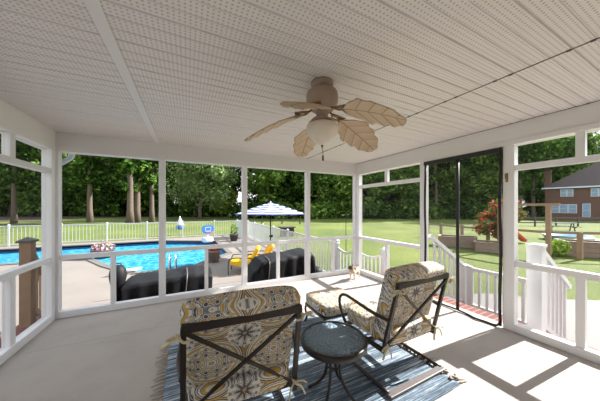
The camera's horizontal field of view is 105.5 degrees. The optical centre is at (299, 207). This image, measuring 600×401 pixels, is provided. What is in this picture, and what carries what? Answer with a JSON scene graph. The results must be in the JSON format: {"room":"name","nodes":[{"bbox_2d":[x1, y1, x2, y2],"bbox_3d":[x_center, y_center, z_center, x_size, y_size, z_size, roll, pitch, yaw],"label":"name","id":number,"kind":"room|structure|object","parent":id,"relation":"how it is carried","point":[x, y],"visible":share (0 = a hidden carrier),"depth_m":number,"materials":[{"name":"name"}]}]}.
{"room":"screened porch","nodes":[
{"label":"screened porch","id":0,"kind":"room"},
{"bbox_2d":[0,100,55,364],"bbox_3d":[-2.221,0.220,0.746,0.152,2.560,5.400,0,0,-26],"label":"wall","id":1,"kind":"structure","parent":0,"point":[15,125],"depth_m":2.65,"materials":[{"name":"paint"}]},
{"bbox_2d":[45,132,355,318],"bbox_3d":[-1.017,0.220,4.263,5.420,2.560,0.152,0,0,-26],"label":"wall","id":2,"kind":"structure","parent":0,"point":[68,143],"depth_m":3.71,"materials":[{"name":"paint"}]},
{"bbox_2d":[0,0,599,163],"bbox_3d":[0.142,-1.036,1.909,5.340,0.012,5.400,0,0,-26],"label":"ceiling","id":3,"kind":"structure","parent":0,"point":[214,74],"depth_m":1.65,"materials":[{"name":"wood"}]},
{"bbox_2d":[83,0,159,142],"bbox_3d":[-1.083,-1.026,1.228,0.070,0.011,5.260,0,0,-26],"label":"trim","id":4,"kind":"structure","parent":3,"relation":"attached to","point":[94,7],"depth_m":1.50,"materials":[{"name":"paint"}]},
{"bbox_2d":[244,76,406,160],"bbox_3d":[0.208,-0.708,1.905,1.209,0.645,1.227,0,0,-26],"label":"ceiling fan","id":5,"kind":"object","parent":3,"relation":"hanging from","point":[322,98],"visible":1,"depth_m":1.79,"materials":[{"name":"beige wood"}]},
{"bbox_2d":[307,37,599,158],"bbox_3d":[1.306,-1.028,2.403,0.021,0.007,5.260,0,0,-26],"label":"trim","id":6,"kind":"structure","parent":3,"relation":"attached to","point":[595,39],"depth_m":1.76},
{"bbox_2d":[0,273,599,400],"bbox_3d":[0.175,1.900,1.841,5.420,0.800,5.550,0,0,-26],"label":"floor","id":7,"kind":"structure","parent":0,"point":[111,355],"depth_m":2.29,"materials":[{"name":"concrete"}]},
{"bbox_2d":[149,312,467,400],"bbox_3d":[-0.031,1.485,2.214,2.473,0.032,1.751,0,0,-26],"label":"area rug","id":8,"kind":"object","parent":7,"relation":"on","point":[404,365],"visible":0.25,"depth_m":2.00,"materials":[{"name":"fabric"}]},
{"bbox_2d":[160,285,315,400],"bbox_3d":[-0.413,0.989,1.552,0.817,1.003,0.746,0,0,-22],"label":"patio chair","id":9,"kind":"object","parent":8,"relation":"on","point":[233,345],"visible":1,"depth_m":1.30,"materials":[{"name":"fabric"}]},
{"bbox_2d":[188,363,288,400],"bbox_3d":[-0.435,1.075,1.607,0.626,0.164,0.586,0,0,-22],"label":"seat cushion","id":10,"kind":"object","parent":9,"relation":"on","point":[246,384],"depth_m":1.35,"materials":[{"name":"fabric"}]},
{"bbox_2d":[179,285,300,330],"bbox_3d":[-0.318,0.567,1.315,0.669,0.158,0.184,0,0,-22],"label":"cushion","id":11,"kind":"object","parent":9,"relation":"on","point":[246,306],"depth_m":1.25,"materials":[{"name":"fabric"}]},
{"bbox_2d":[186,314,293,393],"bbox_3d":[-0.355,0.841,1.409,0.630,0.607,0.242,0,0,-22],"label":"cushion","id":12,"kind":"object","parent":9,"relation":"on","point":[244,369],"depth_m":1.33,"materials":[{"name":"fabric"}]},
{"bbox_2d":[304,287,359,320],"bbox_3d":[0.412,1.309,2.922,0.567,0.392,0.524,0,0,-26],"label":"ottoman","id":13,"kind":"object","parent":8,"relation":"on","point":[324,302],"visible":0.66,"depth_m":2.76,"materials":[{"name":"beige fabric"}]},
{"bbox_2d":[300,321,367,400],"bbox_3d":[0.262,1.258,1.801,0.523,0.487,0.523,0,0,38],"label":"side table","id":14,"kind":"object","parent":8,"relation":"on","point":[331,342],"visible":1,"depth_m":1.75,"materials":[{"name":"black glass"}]},
{"bbox_2d":[338,261,455,399],"bbox_3d":[0.886,0.989,2.186,0.817,1.003,0.746,0,0,-27],"label":"patio chair","id":15,"kind":"object","parent":8,"relation":"on","point":[400,314],"visible":0.91,"depth_m":1.95,"materials":[{"name":"fabric"}]},
{"bbox_2d":[348,298,430,344],"bbox_3d":[0.859,1.075,2.239,0.626,0.164,0.586,0,0,-27],"label":"seat cushion","id":16,"kind":"object","parent":15,"relation":"on","point":[399,332],"depth_m":2.02,"materials":[{"name":"fabric"}]},
{"bbox_2d":[374,281,437,334],"bbox_3d":[0.957,0.841,2.048,0.630,0.607,0.242,0,0,-27],"label":"cushion","id":17,"kind":"object","parent":15,"relation":"on","point":[406,318],"depth_m":1.94,"materials":[{"name":"fabric"}]},
{"bbox_2d":[383,261,445,287],"bbox_3d":[1.002,0.567,1.958,0.669,0.158,0.184,0,0,-27],"label":"cushion","id":18,"kind":"object","parent":15,"relation":"on","point":[420,273],"depth_m":1.86,"materials":[{"name":"fabric"}]},
{"bbox_2d":[348,263,359,280],"bbox_3d":[1.122,1.312,4.756,0.159,0.371,0.471,0,0,33],"label":"dog","id":19,"kind":"object","parent":7,"relation":"on","point":[352,270],"visible":1,"depth_m":4.69},
{"bbox_3d":[-1.202,1.857,4.379,5.650,0.685,0.220,0,0,-26],"label":"trim","id":20,"kind":"structure","parent":7,"relation":"attached to","visible":0},
{"bbox_2d":[62,154,74,165],"bbox_3d":[-3.376,0.633,3.278,0.075,2.934,0.197,0,0,41],"label":"downspout","id":21,"kind":"object","parent":20,"relation":"attached to","point":[70,157],"visible":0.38,"depth_m":3.28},
{"bbox_2d":[356,101,599,363],"bbox_3d":[2.490,0.220,3.064,0.186,2.560,5.400,0,0,-26],"label":"wall","id":22,"kind":"structure","parent":0,"point":[579,121],"depth_m":2.77,"materials":[{"name":"paint"}]},
{"bbox_2d":[424,147,502,325],"bbox_3d":[2.276,0.369,3.310,0.084,2.261,1.051,0,0,-26],"label":"screen door","id":23,"kind":"structure","parent":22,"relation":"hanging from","point":[499,150],"depth_m":3.22,"materials":[{"name":"metal"}]},
{"bbox_2d":[358,100,599,163],"bbox_3d":[2.471,-1.028,2.977,0.018,0.006,5.260,0,0,-26],"label":"trim","id":24,"kind":"structure","parent":22,"relation":"attached to","point":[599,100],"depth_m":2.84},
{"bbox_2d":[362,268,599,351],"bbox_3d":[2.670,1.857,3.192,0.250,0.685,5.770,0,0,-26],"label":"trim","id":25,"kind":"structure","parent":22,"relation":"attached to","point":[436,296],"depth_m":3.37,"materials":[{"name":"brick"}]},
{"bbox_2d":[525,243,571,338],"bbox_3d":[3.356,1.226,3.031,1.134,1.592,0.155,0,0,-26],"label":"stair railing","id":26,"kind":"object","parent":22,"relation":"attached to","point":[546,293],"visible":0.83,"depth_m":2.84,"materials":[{"name":"wood"}]},
{"label":"outside","id":27,"kind":"structure","parent":0,"visible":0},
{"bbox_2d":[0,214,236,221],"bbox_3d":[-19.141,2.290,84.200,220.000,0.420,68.000,0,0,-26],"label":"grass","id":28,"kind":"structure","parent":27,"point":[22,218],"depth_m":49.92,"materials":[{"name":"green plant"}]},
{"bbox_2d":[0,151,22,215],"bbox_3d":[-71.479,-9.048,56.670,10.212,22.569,12.382,0,0,-4],"label":"tree","id":29,"kind":"object","parent":28,"relation":"on","point":[6,204],"visible":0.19,"depth_m":54.79,"materials":[{"name":"green plant"}]},
{"bbox_2d":[0,150,40,215],"bbox_3d":[-66.553,-10.376,56.980,14.817,25.259,12.221,0,0,-14],"label":"tree","id":30,"kind":"object","parent":28,"relation":"on","point":[7,185],"visible":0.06,"depth_m":53.40,"materials":[{"name":"green plant"}]},
{"bbox_2d":[0,147,66,216],"bbox_3d":[-62.670,-10.515,54.028,11.033,25.524,11.834,0,0,4],"label":"tree","id":31,"kind":"object","parent":28,"relation":"on","point":[32,205],"visible":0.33,"depth_m":52.44,"materials":[{"name":"green plant"}]},
{"bbox_2d":[62,153,86,215],"bbox_3d":[-57.777,-6.295,57.940,11.022,17.012,10.539,0,0,-12],"label":"tree","id":32,"kind":"object","parent":28,"relation":"on","point":[69,199],"visible":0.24,"depth_m":56.58,"materials":[{"name":"green plant"}]},
{"bbox_2d":[63,156,115,215],"bbox_3d":[-52.279,-7.007,57.134,9.911,18.427,9.192,0,0,-24],"label":"tree","id":33,"kind":"object","parent":28,"relation":"on","point":[78,197],"visible":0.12,"depth_m":55.02,"materials":[{"name":"green plant"}]},
{"bbox_2d":[93,199,126,216],"bbox_3d":[-48.334,0.303,60.129,10.143,5.470,10.213,0,0,15],"label":"bush","id":34,"kind":"object","parent":28,"relation":"on","point":[119,202],"visible":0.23,"depth_m":57.08,"materials":[{"name":"green plant"}]},
{"bbox_2d":[106,158,149,214],"bbox_3d":[-40.939,-7.949,55.526,9.690,20.345,10.936,0,0,-26],"label":"tree","id":35,"kind":"object","parent":28,"relation":"on","point":[123,195],"visible":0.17,"depth_m":54.56,"materials":[{"name":"green plant"}]},
{"bbox_2d":[140,175,167,215],"bbox_3d":[-35.843,-8.568,58.131,10.343,21.617,11.756,0,0,-29],"label":"tree","id":36,"kind":"object","parent":28,"relation":"on","point":[144,188],"visible":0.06,"depth_m":54.94,"materials":[{"name":"green plant"}]},
{"bbox_2d":[144,162,181,216],"bbox_3d":[-31.294,-8.533,55.004,11.830,22.532,11.251,0,0,-15],"label":"tree","id":37,"kind":"object","parent":28,"relation":"on","point":[169,213],"visible":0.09,"depth_m":52.45,"materials":[{"name":"green plant"}]},
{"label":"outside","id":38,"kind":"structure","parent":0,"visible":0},
{"bbox_2d":[0,214,599,299],"bbox_3d":[0.285,2.355,44.720,220.000,0.490,160.000,0,0,-26],"label":"lawn","id":39,"kind":"structure","parent":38,"point":[407,230],"depth_m":18.15,"materials":[{"name":"green plant"}]},
{"bbox_2d":[0,134,40,223],"bbox_3d":[-39.055,-6.883,31.151,7.062,18.180,8.431,0,0,-35],"label":"tree","id":40,"kind":"object","parent":39,"relation":"on","point":[13,176],"visible":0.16,"depth_m":30.99,"materials":[{"name":"green plant"}]},
{"bbox_2d":[75,155,107,222],"bbox_3d":[-30.662,-6.883,33.034,10.012,18.180,8.386,0,0,21],"label":"tree","id":41,"kind":"object","parent":39,"relation":"on","point":[85,169],"visible":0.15,"depth_m":32.75,"materials":[{"name":"green plant"}]},
{"bbox_2d":[67,155,124,216],"bbox_3d":[-46.798,-8.476,54.342,11.749,22.412,12.354,0,0,6],"label":"tree","id":42,"kind":"object","parent":39,"relation":"on","point":[105,187],"visible":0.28,"depth_m":52.39,"materials":[{"name":"green plant"}]},
{"bbox_2d":[110,157,149,222],"bbox_3d":[-22.929,-6.883,30.732,10.152,18.180,12.120,0,0,-21],"label":"tree","id":43,"kind":"object","parent":39,"relation":"on","point":[128,166],"visible":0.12,"depth_m":30.62,"materials":[{"name":"green plant"}]},
{"bbox_2d":[120,158,152,222],"bbox_3d":[-22.933,-6.883,32.423,11.593,18.180,9.710,0,0,28],"label":"tree","id":44,"kind":"object","parent":39,"relation":"on","point":[141,170],"visible":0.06,"depth_m":32.17,"materials":[{"name":"green plant"}]},
{"bbox_2d":[144,160,167,221],"bbox_3d":[-22.217,-6.883,34.209,7.945,18.180,9.485,0,0,-22],"label":"tree","id":45,"kind":"object","parent":39,"relation":"on","point":[150,179],"visible":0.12,"depth_m":33.75,"materials":[{"name":"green plant"}]},
{"bbox_2d":[166,162,213,216],"bbox_3d":[-25.532,-10.691,54.706,12.280,27.107,12.912,0,0,4],"label":"tree","id":46,"kind":"object","parent":39,"relation":"on","point":[194,207],"visible":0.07,"depth_m":52.40,"materials":[{"name":"green plant"}]},
{"bbox_2d":[166,162,238,218],"bbox_3d":[-19.211,-6.539,43.416,14.606,17.497,12.364,0,0,-13],"label":"tree","id":47,"kind":"object","parent":39,"relation":"on","point":[192,179],"visible":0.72,"depth_m":42.69,"materials":[{"name":"green plant"}]},
{"bbox_2d":[204,186,238,216],"bbox_3d":[-18.185,-1.522,52.372,7.418,7.434,6.702,0,0,7],"label":"tree","id":48,"kind":"object","parent":39,"relation":"on","point":[233,195],"visible":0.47,"depth_m":51.49,"materials":[{"name":"green plant"}]},
{"bbox_2d":[208,167,240,216],"bbox_3d":[-18.471,-10.716,56.210,12.915,27.160,12.283,0,0,-4],"label":"tree","id":49,"kind":"object","parent":39,"relation":"on","point":[236,169],"visible":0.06,"depth_m":53.25,"materials":[{"name":"green plant"}]},
{"bbox_2d":[228,201,254,217],"bbox_3d":[-11.593,0.619,49.527,8.360,4.508,8.405,0,0,42],"label":"bush","id":50,"kind":"object","parent":39,"relation":"on","point":[235,208],"visible":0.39,"depth_m":47.25,"materials":[{"name":"green plant"}]},
{"bbox_2d":[235,167,262,203],"bbox_3d":[-10.399,-7.999,54.909,10.738,20.433,9.958,0,0,-8],"label":"tree","id":51,"kind":"object","parent":39,"relation":"on","point":[257,196],"visible":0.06,"depth_m":53.17,"materials":[{"name":"green plant"}]},
{"bbox_2d":[247,168,289,218],"bbox_3d":[-6.508,-8.029,45.989,10.532,20.526,9.598,0,0,34],"label":"tree","id":52,"kind":"object","parent":39,"relation":"on","point":[264,178],"visible":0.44,"depth_m":44.28,"materials":[{"name":"green plant"}]},
{"bbox_2d":[247,219,300,223],"bbox_3d":[-3.684,1.760,30.000,7.550,0.680,0.181,0,0,0],"label":"rail fence","id":53,"kind":"object","parent":39,"relation":"on","point":[247,219],"visible":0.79,"depth_m":29.98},
{"bbox_2d":[259,202,303,218],"bbox_3d":[-3.454,0.828,45.319,10.180,4.280,7.991,0,0,6],"label":"bush","id":54,"kind":"object","parent":39,"relation":"on","point":[281,204],"visible":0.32,"depth_m":44.61,"materials":[{"name":"green plant"}]},
{"bbox_2d":[278,226,295,236],"bbox_3d":[-0.969,1.740,17.000,1.100,0.720,0.800,0,0,-26],"label":"table","id":55,"kind":"object","parent":39,"relation":"on","point":[291,228],"visible":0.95,"depth_m":16.83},
{"bbox_2d":[270,170,312,217],"bbox_3d":[-2.178,-7.186,48.386,9.928,18.800,8.798,0,0,-3],"label":"tree","id":56,"kind":"object","parent":39,"relation":"on","point":[285,194],"visible":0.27,"depth_m":46.55,"materials":[{"name":"green plant"}]},
{"bbox_2d":[288,171,323,217],"bbox_3d":[1.848,-7.621,48.067,9.894,20.601,10.403,0,0,-16],"label":"tree","id":57,"kind":"object","parent":39,"relation":"on","point":[299,188],"visible":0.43,"depth_m":45.74,"materials":[{"name":"green plant"}]},
{"bbox_2d":[300,200,339,218],"bbox_3d":[3.662,0.690,46.641,8.859,4.745,11.285,0,0,18],"label":"bush","id":58,"kind":"object","parent":39,"relation":"on","point":[318,211],"visible":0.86,"depth_m":44.44,"materials":[{"name":"green plant"}]},
{"bbox_2d":[312,174,344,206],"bbox_3d":[5.103,-7.754,49.394,8.536,19.937,9.204,0,0,-37],"label":"tree","id":59,"kind":"object","parent":39,"relation":"on","point":[323,192],"visible":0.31,"depth_m":46.89,"materials":[{"name":"green plant"}]},
{"bbox_2d":[335,205,364,217],"bbox_3d":[11.204,0.941,48.570,9.276,3.901,7.282,0,0,-23],"label":"bush","id":60,"kind":"object","parent":39,"relation":"on","point":[350,212],"visible":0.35,"depth_m":46.62,"materials":[{"name":"green plant"}]},
{"bbox_2d":[330,174,378,216],"bbox_3d":[11.343,-6.971,48.188,10.532,18.382,11.970,0,0,-6],"label":"tree","id":61,"kind":"object","parent":39,"relation":"on","point":[343,187],"visible":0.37,"depth_m":45.87,"materials":[{"name":"green plant"}]},
{"bbox_2d":[335,242,384,275],"bbox_3d":[1.533,1.520,6.014,0.202,1.160,1.570,0,0,-43],"label":"fence","id":62,"kind":"object","parent":39,"relation":"on","point":[338,250],"visible":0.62,"depth_m":6.11,"materials":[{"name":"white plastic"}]},
{"bbox_2d":[362,168,400,217],"bbox_3d":[16.184,-6.991,47.727,11.369,18.422,10.003,0,0,42],"label":"tree","id":63,"kind":"object","parent":39,"relation":"on","point":[376,193],"visible":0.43,"depth_m":44.61,"materials":[{"name":"green plant"}]},
{"bbox_2d":[362,200,401,218],"bbox_3d":[15.213,0.604,46.370,8.448,4.556,8.494,0,0,-45],"label":"bush","id":64,"kind":"object","parent":39,"relation":"on","point":[377,207],"visible":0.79,"depth_m":44.16,"materials":[{"name":"green plant"}]},
{"bbox_2d":[377,207,402,218],"bbox_3d":[17.842,1.064,45.492,5.852,3.156,5.883,0,0,12],"label":"bush","id":65,"kind":"object","parent":39,"relation":"on","point":[397,212],"visible":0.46,"depth_m":43.99,"materials":[{"name":"green plant"}]},
{"bbox_2d":[383,192,402,204],"bbox_3d":[22.659,-6.552,54.820,8.824,17.506,8.183,0,0,34],"label":"tree","id":66,"kind":"object","parent":39,"relation":"on","point":[388,198],"visible":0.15,"depth_m":53.66,"materials":[{"name":"green plant"}]},
{"bbox_2d":[382,202,418,218],"bbox_3d":[20.871,0.764,46.150,7.545,4.069,7.586,0,0,-38],"label":"bush","id":67,"kind":"object","parent":39,"relation":"on","point":[396,204],"visible":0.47,"depth_m":43.83,"materials":[{"name":"green plant"}]},
{"bbox_2d":[382,165,431,218],"bbox_3d":[20.651,-5.833,45.319,8.716,16.075,9.907,0,0,-11],"label":"tree","id":68,"kind":"object","parent":39,"relation":"on","point":[410,194],"visible":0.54,"depth_m":43.60,"materials":[{"name":"green plant"}]},
{"bbox_2d":[411,164,442,216],"bbox_3d":[25.504,-8.165,48.617,9.548,21.753,9.080,0,0,-35],"label":"tree","id":69,"kind":"object","parent":39,"relation":"on","point":[430,186],"visible":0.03,"depth_m":45.93,"materials":[{"name":"green plant"}]},
{"bbox_2d":[399,200,455,219],"bbox_3d":[25.160,0.752,44.976,10.789,4.537,8.470,0,0,22],"label":"bush","id":70,"kind":"object","parent":39,"relation":"on","point":[433,211],"visible":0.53,"depth_m":43.07,"materials":[{"name":"green plant"}]},
{"bbox_2d":[428,161,451,218],"bbox_3d":[26.002,-6.883,43.925,9.485,18.180,7.945,0,0,-4],"label":"tree","id":71,"kind":"object","parent":39,"relation":"on","point":[441,174],"visible":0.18,"depth_m":43.76,"materials":[{"name":"green plant"}]},
{"bbox_2d":[428,159,467,209],"bbox_3d":[29.706,-8.693,47.946,9.160,21.838,9.878,0,0,-2],"label":"tree","id":72,"kind":"object","parent":39,"relation":"on","point":[445,192],"visible":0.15,"depth_m":45.78,"materials":[{"name":"green plant"}]},
{"bbox_2d":[431,195,482,219],"bbox_3d":[31.178,0.257,46.194,10.460,5.611,10.404,0,0,-40],"label":"bush","id":73,"kind":"object","parent":39,"relation":"on","point":[465,204],"visible":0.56,"depth_m":42.66,"materials":[{"name":"green plant"}]},
{"bbox_2d":[438,234,477,248],"bbox_3d":[8.676,1.823,12.600,1.760,0.555,1.060,0,0,35],"label":"raised bed","id":74,"kind":"object","parent":39,"relation":"on","point":[465,241],"visible":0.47,"depth_m":12.28,"materials":[{"name":"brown wood"}]},
{"bbox_2d":[428,222,489,239],"bbox_3d":[10.158,1.570,15.008,0.214,1.060,4.328,0,0,-16],"label":"rail fence","id":75,"kind":"object","parent":39,"relation":"on","point":[440,225],"visible":0.44,"depth_m":14.64,"materials":[{"name":"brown wood"}]},
{"bbox_2d":[449,154,496,216],"bbox_3d":[35.232,-6.343,46.642,8.872,17.891,9.329,0,0,-25],"label":"tree","id":76,"kind":"object","parent":39,"relation":"on","point":[467,186],"visible":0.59,"depth_m":44.14,"materials":[{"name":"green plant"}]},
{"bbox_2d":[454,202,494,218],"bbox_3d":[35.137,0.757,46.483,10.752,4.521,8.441,0,0,-10],"label":"bush","id":77,"kind":"object","parent":39,"relation":"on","point":[483,207],"visible":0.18,"depth_m":44.03,"materials":[{"name":"green plant"}]},
{"bbox_2d":[474,239,498,252],"bbox_3d":[9.263,1.863,11.000,1.410,0.475,0.960,0,0,38],"label":"raised bed","id":78,"kind":"object","parent":39,"relation":"on","point":[489,246],"visible":0.52,"depth_m":10.82,"materials":[{"name":"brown wood"}]},
{"bbox_2d":[465,154,524,209],"bbox_3d":[38.896,-7.967,46.553,10.127,20.400,11.510,0,0,-18],"label":"tree","id":79,"kind":"object","parent":39,"relation":"on","point":[492,172],"visible":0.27,"depth_m":44.47,"materials":[{"name":"green plant"}]},
{"bbox_2d":[471,194,525,238],"bbox_3d":[10.779,0.670,12.682,2.567,2.892,2.094,0,0,19],"label":"flowering bush","id":80,"kind":"object","parent":39,"relation":"on","point":[483,227],"visible":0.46,"depth_m":12.40,"materials":[{"name":"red plant"}]},
{"bbox_2d":[492,139,553,219],"bbox_3d":[38.793,-6.883,39.886,8.431,18.180,7.062,0,0,44],"label":"tree","id":81,"kind":"object","parent":39,"relation":"on","point":[526,152],"visible":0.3,"depth_m":38.70,"materials":[{"name":"green plant"}]},
{"bbox_2d":[522,137,567,217],"bbox_3d":[44.197,-6.883,42.977,9.485,18.180,7.945,0,0,19],"label":"tree","id":82,"kind":"object","parent":39,"relation":"on","point":[556,150],"visible":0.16,"depth_m":41.90,"materials":[{"name":"green plant"}]},
{"bbox_2d":[522,160,569,216],"bbox_3d":[59.182,-8.744,56.266,9.631,21.954,11.677,0,0,-20],"label":"tree","id":83,"kind":"object","parent":39,"relation":"on","point":[528,193],"visible":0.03,"depth_m":56.42,"materials":[{"name":"green plant"}]},
{"bbox_2d":[497,206,599,259],"bbox_3d":[11.354,1.000,9.660,4.417,2.200,1.232,0,0,31],"label":"rail fence","id":84,"kind":"object","parent":39,"relation":"on","point":[548,231],"visible":0.7,"depth_m":9.53,"materials":[{"name":"brown wood"}]},
{"bbox_2d":[502,203,559,205],"bbox_3d":[10.272,-0.150,10.300,0.108,0.110,2.010,0,0,-26],"label":"beam","id":85,"kind":"structure","parent":84,"relation":"on","point":[523,204],"depth_m":9.91,"materials":[{"name":"brown wood"}]},
{"bbox_2d":[525,135,574,216],"bbox_3d":[58.911,-9.396,54.834,10.920,24.363,12.424,0,0,8],"label":"tree","id":86,"kind":"object","parent":39,"relation":"on","point":[540,210],"visible":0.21,"depth_m":51.69,"materials":[{"name":"green plant"}]},
{"bbox_2d":[535,142,579,215],"bbox_3d":[63.055,-8.827,58.135,10.248,22.122,12.425,0,0,11],"label":"tree","id":87,"kind":"object","parent":39,"relation":"on","point":[566,167],"visible":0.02,"depth_m":53.33,"materials":[{"name":"green plant"}]},
{"bbox_2d":[518,217,599,225],"bbox_3d":[29.478,1.570,26.000,10.786,1.060,0.181,0,0,0],"label":"rail fence","id":88,"kind":"object","parent":39,"relation":"on","point":[534,218],"visible":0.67,"depth_m":25.98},
{"bbox_2d":[552,238,571,256],"bbox_3d":[11.253,1.720,9.943,0.952,0.855,0.882,0,0,-26],"label":"round shrub","id":89,"kind":"object","parent":39,"relation":"on","point":[560,249],"visible":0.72,"depth_m":9.80,"materials":[{"name":"green plant"}]},
{"bbox_2d":[544,222,581,231],"bbox_3d":[24.040,1.736,21.000,2.000,0.772,1.760,0,0,34],"label":"picnic table","id":90,"kind":"object","parent":39,"relation":"on","point":[570,226],"visible":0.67,"depth_m":20.59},
{"bbox_2d":[541,233,593,239],"bbox_3d":[17.500,1.925,15.000,2.240,0.330,2.240,0,0,-26],"label":"pool","id":91,"kind":"object","parent":39,"relation":"on","point":[565,236],"visible":0.45,"depth_m":14.72,"materials":[{"name":"liquid"}]},
{"bbox_2d":[541,162,599,220],"bbox_3d":[52.373,-2.975,39.747,8.870,10.150,13.870,0,0,-41],"label":"house","id":92,"kind":"structure","parent":39,"relation":"on","point":[578,193],"depth_m":39.51,"materials":[{"name":"brick"}]},
{"bbox_2d":[553,238,599,257],"bbox_3d":[12.766,1.772,9.900,2.160,0.655,1.060,0,0,29],"label":"raised bed","id":93,"kind":"object","parent":39,"relation":"on","point":[591,248],"visible":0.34,"depth_m":9.69,"materials":[{"name":"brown wood"}]},
{"bbox_2d":[566,131,599,171],"bbox_3d":[69.930,-9.346,56.906,12.025,23.195,11.498,0,0,13],"label":"tree","id":94,"kind":"object","parent":39,"relation":"on","point":[584,165],"visible":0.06,"depth_m":54.74,"materials":[{"name":"green plant"}]},
{"bbox_2d":[568,132,599,154],"bbox_3d":[70.837,-10.102,59.044,12.535,25.859,11.017,0,0,-35],"label":"tree","id":95,"kind":"object","parent":39,"relation":"on","point":[589,143],"visible":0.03,"depth_m":54.93,"materials":[{"name":"green plant"}]},
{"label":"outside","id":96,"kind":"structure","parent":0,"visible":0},
{"bbox_2d":[447,293,599,349],"bbox_3d":[7.536,2.144,4.990,10.070,0.112,4.300,0,0,-26],"label":"path","id":97,"kind":"structure","parent":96,"point":[593,306],"depth_m":4.39,"materials":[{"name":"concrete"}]},
{"bbox_2d":[428,234,468,303],"bbox_3d":[2.679,1.272,4.127,1.083,1.656,0.134,0,0,-26],"label":"stair railing","id":98,"kind":"object","parent":97,"relation":"on","point":[462,266],"visible":0.62,"depth_m":4.15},
{"bbox_2d":[467,265,525,324],"bbox_3d":[3.396,1.580,3.789,0.060,1.000,1.090,0,0,-26],"label":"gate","id":99,"kind":"object","parent":98,"relation":"attached to","point":[470,269],"visible":0.48,"depth_m":3.99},
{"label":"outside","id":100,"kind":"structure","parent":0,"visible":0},
{"bbox_2d":[0,235,275,336],"bbox_3d":[-9.097,2.160,8.296,17.000,0.120,13.780,0,0,-26],"label":"pool deck","id":101,"kind":"object","parent":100,"point":[84,282],"visible":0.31,"depth_m":6.99,"materials":[{"name":"concrete"}]},
{"bbox_2d":[15,237,40,328],"bbox_3d":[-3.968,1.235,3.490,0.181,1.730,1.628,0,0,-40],"label":"wooden post","id":102,"kind":"object","parent":101,"relation":"on","point":[28,281],"visible":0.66,"depth_m":2.90,"materials":[{"name":"brown wood"}]},
{"bbox_2d":[0,240,231,274],"bbox_3d":[-9.786,2.833,9.534,12.863,1.533,8.470,0,0,-26],"label":"swimming pool","id":103,"kind":"object","parent":101,"relation":"in","point":[148,262],"visible":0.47,"depth_m":10.92,"materials":[{"name":"liquid"}]},
{"bbox_2d":[90,240,115,258],"bbox_3d":[-8.295,1.731,9.600,0.796,0.737,0.796,0,0,19],"label":"potted flowers","id":104,"kind":"object","parent":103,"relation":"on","point":[96,248],"visible":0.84,"depth_m":9.44,"materials":[{"name":"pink plant"}]},
{"bbox_2d":[202,225,213,242],"bbox_3d":[-5.591,1.580,13.880,0.700,1.060,0.854,0,0,-41],"label":"basketball hoop","id":105,"kind":"object","parent":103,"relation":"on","point":[206,229],"visible":1,"depth_m":13.82,"materials":[{"name":"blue plastic"}]},
{"bbox_2d":[109,263,126,301],"bbox_3d":[-3.399,1.562,4.257,0.270,1.077,0.270,0,0,-26],"label":"covered grill","id":106,"kind":"object","parent":101,"relation":"on","point":[121,273],"visible":0.46,"depth_m":4.20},
{"bbox_2d":[0,220,240,246],"bbox_3d":[-12.118,1.492,14.321,16.998,1.215,0.098,0,0,-26],"label":"fence","id":107,"kind":"object","parent":101,"relation":"on","point":[8,226],"visible":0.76,"depth_m":14.31,"materials":[{"name":"white plastic"}]},
{"bbox_2d":[121,265,212,300],"bbox_3d":[-2.659,1.684,4.724,1.520,0.825,1.029,0,0,-26],"label":"sofa","id":108,"kind":"object","parent":101,"relation":"on","point":[189,277],"visible":0.59,"depth_m":4.43,"materials":[{"name":"fabric"}]},
{"bbox_2d":[208,242,221,262],"bbox_3d":[-3.363,1.722,8.899,0.602,0.757,0.533,0,0,-26],"label":"planter","id":109,"kind":"object","parent":101,"relation":"on","point":[213,254],"visible":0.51,"depth_m":8.72,"materials":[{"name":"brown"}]},
{"bbox_2d":[229,224,238,240],"bbox_3d":[-4.226,1.565,14.600,0.594,1.070,0.594,0,0,-26],"label":"potted shrub","id":110,"kind":"object","parent":101,"relation":"on","point":[233,237],"visible":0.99,"depth_m":14.47,"materials":[{"name":"green plant"}]},
{"bbox_2d":[228,245,259,274],"bbox_3d":[-1.823,1.684,7.546,0.996,0.833,0.692,0,0,-8],"label":"deck chair","id":111,"kind":"object","parent":101,"relation":"on","point":[236,261],"visible":0.71,"depth_m":7.29,"materials":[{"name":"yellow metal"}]},
{"bbox_2d":[230,257,249,265],"bbox_3d":[-1.914,1.770,7.533,0.703,0.203,0.620,0,0,-8],"label":"seat cushion","id":112,"kind":"object","parent":111,"relation":"on","point":[234,262],"depth_m":7.23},
{"bbox_2d":[249,245,259,261],"bbox_3d":[-1.506,1.526,7.591,0.355,0.517,0.600,0,0,-8],"label":"cushion","id":113,"kind":"object","parent":111,"relation":"on","point":[257,248],"depth_m":7.32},
{"bbox_2d":[247,244,273,257],"bbox_3d":[-1.442,1.684,8.136,0.996,0.833,0.692,0,0,-16],"label":"deck chair","id":114,"kind":"object","parent":101,"relation":"on","point":[269,248],"visible":0.22,"depth_m":7.99,"materials":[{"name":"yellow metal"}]},
{"bbox_2d":[263,244,273,253],"bbox_3d":[-1.134,1.526,8.225,0.355,0.517,0.600,0,0,-16],"label":"cushion","id":115,"kind":"object","parent":114,"relation":"on","point":[269,248],"depth_m":7.99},
{"bbox_2d":[235,201,303,240],"bbox_3d":[-1.203,0.910,9.300,2.788,2.380,2.788,0,0,-15],"label":"patio umbrella","id":116,"kind":"object","parent":101,"relation":"on","point":[270,208],"visible":0.81,"depth_m":8.53,"materials":[{"name":"white fabric"}]},
{"bbox_2d":[247,248,315,282],"bbox_3d":[-0.481,1.598,5.732,1.615,0.997,0.932,0,0,-26],"label":"sofa","id":117,"kind":"object","parent":101,"relation":"on","point":[262,267],"visible":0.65,"depth_m":5.44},
{"bbox_2d":[247,221,339,271],"bbox_3d":[-1.733,1.490,12.299,0.111,1.221,12.911,0,0,-26],"label":"fence","id":118,"kind":"object","parent":101,"relation":"on","point":[258,230],"visible":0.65,"depth_m":10.44,"materials":[{"name":"white plastic"}]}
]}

